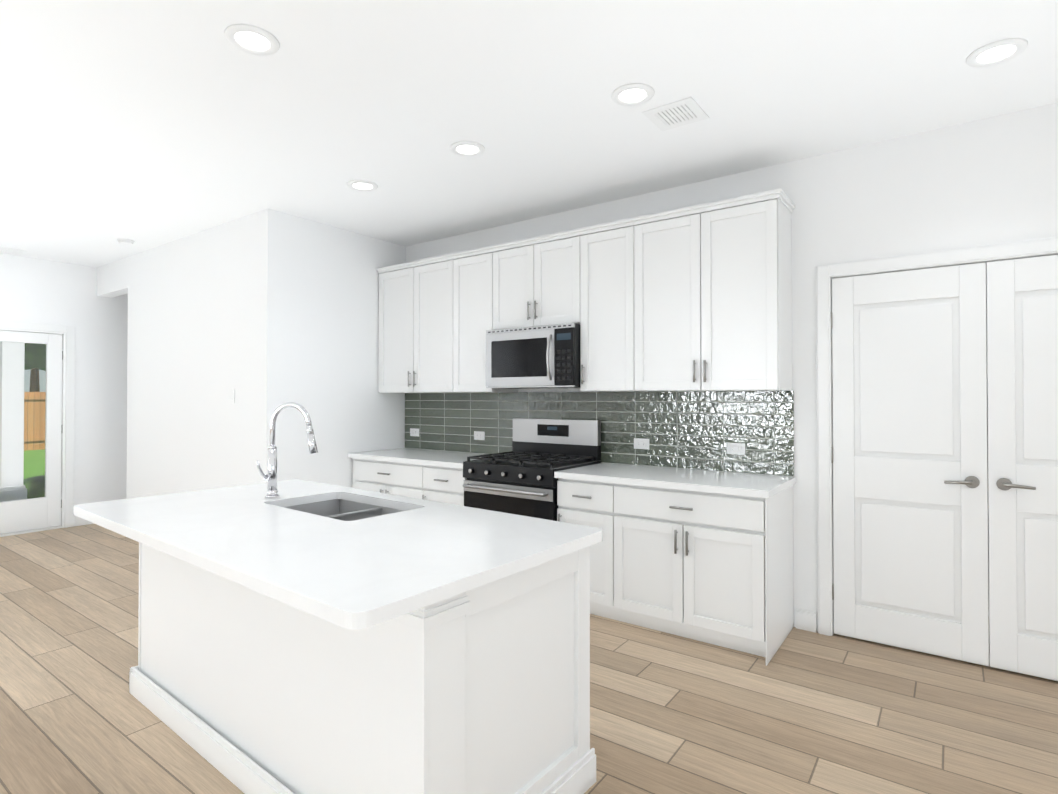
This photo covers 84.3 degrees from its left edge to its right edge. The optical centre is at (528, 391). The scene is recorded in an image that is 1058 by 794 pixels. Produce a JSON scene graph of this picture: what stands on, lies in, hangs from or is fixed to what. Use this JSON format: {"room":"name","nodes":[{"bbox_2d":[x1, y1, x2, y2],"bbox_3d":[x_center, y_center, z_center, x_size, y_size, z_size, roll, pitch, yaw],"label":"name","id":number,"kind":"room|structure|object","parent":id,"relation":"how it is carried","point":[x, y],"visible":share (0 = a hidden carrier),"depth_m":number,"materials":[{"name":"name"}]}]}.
{"room":"kitchen","nodes":[
{"label":"kitchen","id":0,"kind":"room"},
{"bbox_2d":[0,253,95,525],"bbox_3d":[-5.564,0.028,5.215,0.120,2.770,9.190,0,-1,36],"label":"wall","id":1,"kind":"structure","parent":0,"point":[34,290],"depth_m":6.17,"materials":[{"name":"white paint"}]},
{"bbox_2d":[0,330,62,533],"bbox_3d":[-5.125,0.398,5.757,0.097,1.992,0.862,0,-1,36],"label":"patio door","id":2,"kind":"structure","parent":1,"relation":"in","point":[29,514],"depth_m":6.00,"materials":[{"name":"white paint"}]},
{"bbox_2d":[0,320,74,536],"bbox_3d":[-5.149,0.362,5.769,0.136,2.113,1.046,0,-1,36],"label":"door frame","id":3,"kind":"structure","parent":1,"relation":"attached to","point":[67,332],"depth_m":6.10,"materials":[{"name":"white paint"}]},
{"bbox_2d":[76,516,93,525],"bbox_3d":[-3.832,1.380,7.476,0.014,0.112,3.235,0,-1,36],"label":"baseboard","id":4,"kind":"structure","parent":1,"relation":"attached to","point":[79,521],"depth_m":6.20,"materials":[{"name":"white paint"}]},
{"bbox_2d":[96,208,287,501],"bbox_3d":[-3.276,0.029,5.392,3.380,2.770,0.140,0,-1,36],"label":"wall","id":5,"kind":"structure","parent":0,"point":[266,313],"depth_m":5.02,"materials":[{"name":"white paint"}]},
{"bbox_2d":[288,214,403,487],"bbox_3d":[-2.542,0.033,5.706,2.560,2.770,1.170,0,-1,36],"label":"wall","id":6,"kind":"structure","parent":0,"point":[333,276],"depth_m":4.83,"materials":[{"name":"white paint"}]},
{"bbox_2d":[0,524,1057,793],"bbox_3d":[-1.186,1.409,1.938,11.040,0.060,9.340,0,-1,36],"label":"floor","id":7,"kind":"structure","parent":0,"point":[806,712],"depth_m":2.53,"materials":[{"name":"brown wood"}]},
{"bbox_2d":[129,543,595,793],"bbox_3d":[-0.801,0.958,2.384,2.018,0.852,0.807,0,-1,38],"label":"kitchen island","id":8,"kind":"object","parent":7,"relation":"on","point":[418,646],"depth_m":1.85,"materials":[{"name":"white paint"}]},
{"bbox_2d":[73,479,602,634],"bbox_3d":[-0.860,0.512,2.315,2.070,0.038,1.050,0,-1,38],"label":"island countertop","id":9,"kind":"structure","parent":8,"relation":"on","point":[356,576],"depth_m":1.89,"materials":[{"name":"white stone"}]},
{"bbox_2d":[256,402,317,497],"bbox_3d":[-1.131,0.273,2.700,0.248,0.446,0.211,0,-1,38],"label":"faucet","id":10,"kind":"object","parent":9,"relation":"on","point":[270,477],"visible":1,"depth_m":2.73,"materials":[{"name":"silver metal"}]},
{"bbox_2d":[284,499,402,520],"bbox_3d":[-0.818,0.682,2.567,0.690,0.294,0.430,0,-1,38],"label":"sink","id":11,"kind":"object","parent":9,"relation":"in","point":[343,510],"visible":0.1,"depth_m":2.80,"materials":[{"name":"silver metal"}]},
{"bbox_2d":[352,460,427,499],"bbox_3d":[-0.952,0.983,4.905,0.928,0.852,0.621,0,-1,36],"label":"base cabinet","id":12,"kind":"object","parent":7,"relation":"on","point":[407,480],"depth_m":4.62,"materials":[{"name":"white paint"}]},
{"bbox_2d":[348,448,485,467],"bbox_3d":[-0.806,0.537,4.789,1.306,0.038,0.645,0,-1,36],"label":"countertop","id":13,"kind":"structure","parent":12,"relation":"on","point":[434,458],"depth_m":4.67,"materials":[{"name":"white stone"}]},
{"bbox_2d":[428,468,466,505],"bbox_3d":[-0.473,0.980,4.558,0.500,0.852,0.621,0,-1,36],"label":"base cabinet","id":14,"kind":"object","parent":7,"relation":"on","point":[431,475],"depth_m":4.27,"materials":[{"name":"white paint"}]},
{"bbox_2d":[463,418,600,520],"bbox_3d":[0.010,0.804,4.141,0.762,1.195,0.678,0,-1,36],"label":"range","id":15,"kind":"object","parent":7,"relation":"on","point":[519,479],"visible":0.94,"depth_m":4.05,"materials":[{"name":"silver metal"}]},
{"bbox_2d":[557,479,621,620],"bbox_3d":[0.543,0.972,3.822,0.465,0.852,0.621,0,-1,36],"label":"base cabinet","id":16,"kind":"object","parent":7,"relation":"on","point":[598,505],"depth_m":3.53,"materials":[{"name":"white paint"}]},
{"bbox_2d":[622,483,794,665],"bbox_3d":[1.009,0.969,3.485,0.929,0.852,0.621,0,-1,36],"label":"base cabinet","id":17,"kind":"object","parent":7,"relation":"on","point":[706,556],"depth_m":3.18,"materials":[{"name":"white paint"}]},
{"bbox_2d":[554,463,795,498],"bbox_3d":[0.871,0.525,3.575,1.290,0.038,0.645,0,-1,36],"label":"countertop","id":18,"kind":"structure","parent":17,"relation":"on","point":[753,486],"depth_m":3.40,"materials":[{"name":"white stone"}]},
{"bbox_2d":[0,0,1057,266],"bbox_3d":[-1.186,-1.440,1.967,11.040,0.100,9.340,0,-1,36],"label":"ceiling","id":19,"kind":"structure","parent":0,"point":[146,124],"depth_m":2.77,"materials":[{"name":"white paint"}]},
{"bbox_2d":[0,247,26,254],"bbox_3d":[-5.003,-1.350,5.595,0.250,0.006,0.250,0,-1,36],"label":"ceiling vent","id":20,"kind":"object","parent":19,"relation":"in","point":[10,251],"visible":0.98,"depth_m":5.62,"materials":[{"name":"white paint"}]},
{"bbox_2d":[117,239,134,244],"bbox_3d":[-3.624,-1.341,5.250,0.136,0.032,0.136,0,-1,36],"label":"smoke detector","id":21,"kind":"object","parent":19,"relation":"attached to","point":[126,242],"visible":1,"depth_m":5.21,"materials":[{"name":"white plastic"}]},
{"bbox_2d":[224,24,279,55],"bbox_3d":[-1.090,-1.382,2.304,0.200,0.008,0.200,0,-1,36],"label":"recessed light","id":22,"kind":"object","parent":19,"relation":"in","point":[251,39],"visible":1,"depth_m":2.29,"materials":[{"name":"white paint"}]},
{"bbox_2d":[347,180,377,190],"bbox_3d":[-1.106,-1.366,3.884,0.200,0.008,0.200,0,-1,36],"label":"recessed light","id":23,"kind":"object","parent":19,"relation":"in","point":[361,185],"visible":1,"depth_m":3.88,"materials":[{"name":"white paint"}]},
{"bbox_2d":[450,141,484,156],"bbox_3d":[-0.349,-1.372,3.310,0.200,0.008,0.200,0,-1,36],"label":"recessed light","id":24,"kind":"object","parent":19,"relation":"in","point":[467,148],"visible":1,"depth_m":3.30,"materials":[{"name":"white paint"}]},
{"bbox_2d":[611,83,654,105],"bbox_3d":[0.483,-1.378,2.720,0.200,0.008,0.200,0,-1,36],"label":"recessed light","id":25,"kind":"object","parent":19,"relation":"in","point":[633,94],"visible":1,"depth_m":2.71,"materials":[{"name":"white paint"}]},
{"bbox_2d":[642,97,708,130],"bbox_3d":[0.732,-1.377,2.910,0.250,0.006,0.250,0,-1,36],"label":"ceiling vent","id":26,"kind":"object","parent":19,"relation":"in","point":[679,113],"visible":1,"depth_m":2.90,"materials":[{"name":"white paint"}]},
{"bbox_2d":[966,38,1027,66],"bbox_3d":[1.911,-1.381,2.390,0.200,0.008,0.200,0,-1,36],"label":"recessed light","id":27,"kind":"object","parent":19,"relation":"in","point":[996,52],"visible":1,"depth_m":2.38,"materials":[{"name":"white paint"}]},
{"bbox_2d":[404,103,1057,631],"bbox_3d":[1.938,0.008,3.282,7.540,2.770,0.120,0,-1,36],"label":"wall","id":28,"kind":"structure","parent":0,"point":[992,180],"depth_m":3.28,"materials":[{"name":"white paint"}]},
{"bbox_2d":[376,253,459,392],"bbox_3d":[-0.851,-0.530,5.030,0.963,1.082,0.326,0,-1,36],"label":"upper cabinet","id":29,"kind":"object","parent":28,"relation":"attached to","point":[419,301],"depth_m":4.88,"materials":[{"name":"white paint"}]},
{"bbox_2d":[460,245,517,392],"bbox_3d":[-0.346,-0.534,4.664,0.526,1.082,0.326,0,-1,36],"label":"upper cabinet","id":30,"kind":"object","parent":28,"relation":"attached to","point":[479,268],"depth_m":4.51,"materials":[{"name":"white paint"}]},
{"bbox_2d":[500,229,579,328],"bbox_3d":[0.129,-0.770,4.322,0.770,0.616,0.326,0,-1,36],"label":"upper cabinet","id":31,"kind":"object","parent":28,"relation":"attached to","point":[540,277],"depth_m":4.16,"materials":[{"name":"white paint"}]},
{"bbox_2d":[486,323,579,388],"bbox_3d":[0.092,-0.241,4.265,0.762,0.428,0.454,0,-1,36],"label":"microwave","id":32,"kind":"object","parent":31,"relation":"attached to","point":[545,356],"visible":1,"depth_m":4.09,"materials":[{"name":"silver metal"}]},
{"bbox_2d":[405,391,793,476],"bbox_3d":[0.209,0.260,4.450,3.362,0.508,0.010,0,-1,36],"label":"tile backsplash","id":33,"kind":"structure","parent":28,"relation":"attached to","point":[698,430],"depth_m":4.01,"materials":[{"name":"grey tile"}]},
{"bbox_2d":[410,428,418,436],"bbox_3d":[-1.047,0.374,5.345,0.115,0.072,0.010,0,-1,36],"label":"electrical outlet","id":34,"kind":"object","parent":33,"relation":"attached to","point":[414,431],"visible":1,"depth_m":5.34,"materials":[{"name":"white plastic"}]},
{"bbox_2d":[474,431,484,439],"bbox_3d":[-0.416,0.369,4.888,0.115,0.072,0.010,0,-1,36],"label":"electrical outlet","id":35,"kind":"object","parent":33,"relation":"attached to","point":[479,435],"visible":1,"depth_m":4.88,"materials":[{"name":"white plastic"}]},
{"bbox_2d":[634,438,648,448],"bbox_3d":[0.775,0.361,4.026,0.115,0.072,0.010,0,-1,36],"label":"electrical outlet","id":36,"kind":"object","parent":33,"relation":"attached to","point":[639,443],"visible":1,"depth_m":4.02,"materials":[{"name":"white plastic"}]},
{"bbox_2d":[727,442,745,454],"bbox_3d":[1.293,0.357,3.650,0.115,0.072,0.010,0,-1,36],"label":"electrical outlet","id":37,"kind":"object","parent":33,"relation":"attached to","point":[737,448],"visible":1,"depth_m":3.64,"materials":[{"name":"white plastic"}]},
{"bbox_2d":[580,217,643,391],"bbox_3d":[0.603,-0.541,3.977,0.521,1.082,0.326,0,-1,36],"label":"upper cabinet","id":38,"kind":"object","parent":28,"relation":"attached to","point":[611,256],"depth_m":3.83,"materials":[{"name":"white paint"}]},
{"bbox_2d":[644,189,794,391],"bbox_3d":[1.093,-0.545,3.622,0.932,1.082,0.326,0,-1,36],"label":"upper cabinet","id":39,"kind":"object","parent":28,"relation":"attached to","point":[696,298],"depth_m":3.42,"materials":[{"name":"white paint"}]},
{"bbox_2d":[831,262,988,665],"bbox_3d":[2.011,0.364,3.133,0.706,2.030,0.092,0,-1,36],"label":"pantry door","id":40,"kind":"structure","parent":28,"relation":"in","point":[910,485],"depth_m":3.12,"materials":[{"name":"white paint"}]},
{"bbox_2d":[816,237,1057,635],"bbox_3d":[2.335,0.328,2.977,1.558,2.123,0.142,0,-1,36],"label":"door frame","id":41,"kind":"structure","parent":28,"relation":"attached to","point":[826,275],"depth_m":3.34,"materials":[{"name":"white paint"}]},
{"bbox_2d":[986,255,1057,680],"bbox_3d":[2.585,0.360,2.717,0.706,2.030,0.092,0,-1,36],"label":"pantry door","id":42,"kind":"structure","parent":28,"relation":"in","point":[1022,356],"depth_m":2.86,"materials":[{"name":"white paint"}]},
{"label":"outside","id":43,"kind":"structure","parent":0,"visible":0},
{"bbox_2d":[24,449,44,478],"bbox_3d":[-30.178,1.958,26.449,59.880,0.340,90.000,0,-1,36],"label":"lawn","id":44,"kind":"structure","parent":43,"point":[33,456],"depth_m":13.43,"materials":[{"name":"green plant"}]},
{"bbox_2d":[23,475,44,498],"bbox_3d":[-7.530,1.392,7.619,0.685,0.396,8.780,0,-1,36],"label":"hedge","id":45,"kind":"object","parent":44,"relation":"on","point":[37,481],"depth_m":8.12,"materials":[{"name":"green plant"}]},
{"bbox_2d":[24,369,45,391],"bbox_3d":[-29.079,-3.350,30.646,13.000,10.359,17.200,0,-1,36],"label":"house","id":46,"kind":"structure","parent":44,"relation":"on","point":[27,384],"depth_m":28.06,"materials":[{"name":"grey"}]},
{"bbox_2d":[24,343,45,391],"bbox_3d":[-20.826,-2.824,15.811,8.398,9.006,33.152,0,-1,36],"label":"trees","id":47,"kind":"object","parent":44,"relation":"on","point":[31,352],"depth_m":18.57,"materials":[{"name":"green plant"}]},
{"bbox_2d":[24,392,45,450],"bbox_3d":[-16.665,0.817,13.586,0.070,1.679,75.000,0,-1,36],"label":"fence","id":48,"kind":"object","parent":44,"relation":"on","point":[29,429],"depth_m":16.88,"materials":[{"name":"brown wood"}]},
{"bbox_3d":[-5.983,1.703,6.767,2.397,0.450,8.500,0,-1,36],"label":"patio","id":49,"kind":"object","parent":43,"visible":0},
{"bbox_2d":[0,342,26,501],"bbox_3d":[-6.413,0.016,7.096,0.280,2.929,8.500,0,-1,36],"label":"porch post","id":50,"kind":"object","parent":49,"relation":"on","point":[6,412],"depth_m":7.09,"materials":[{"name":"white paint"}]}
]}

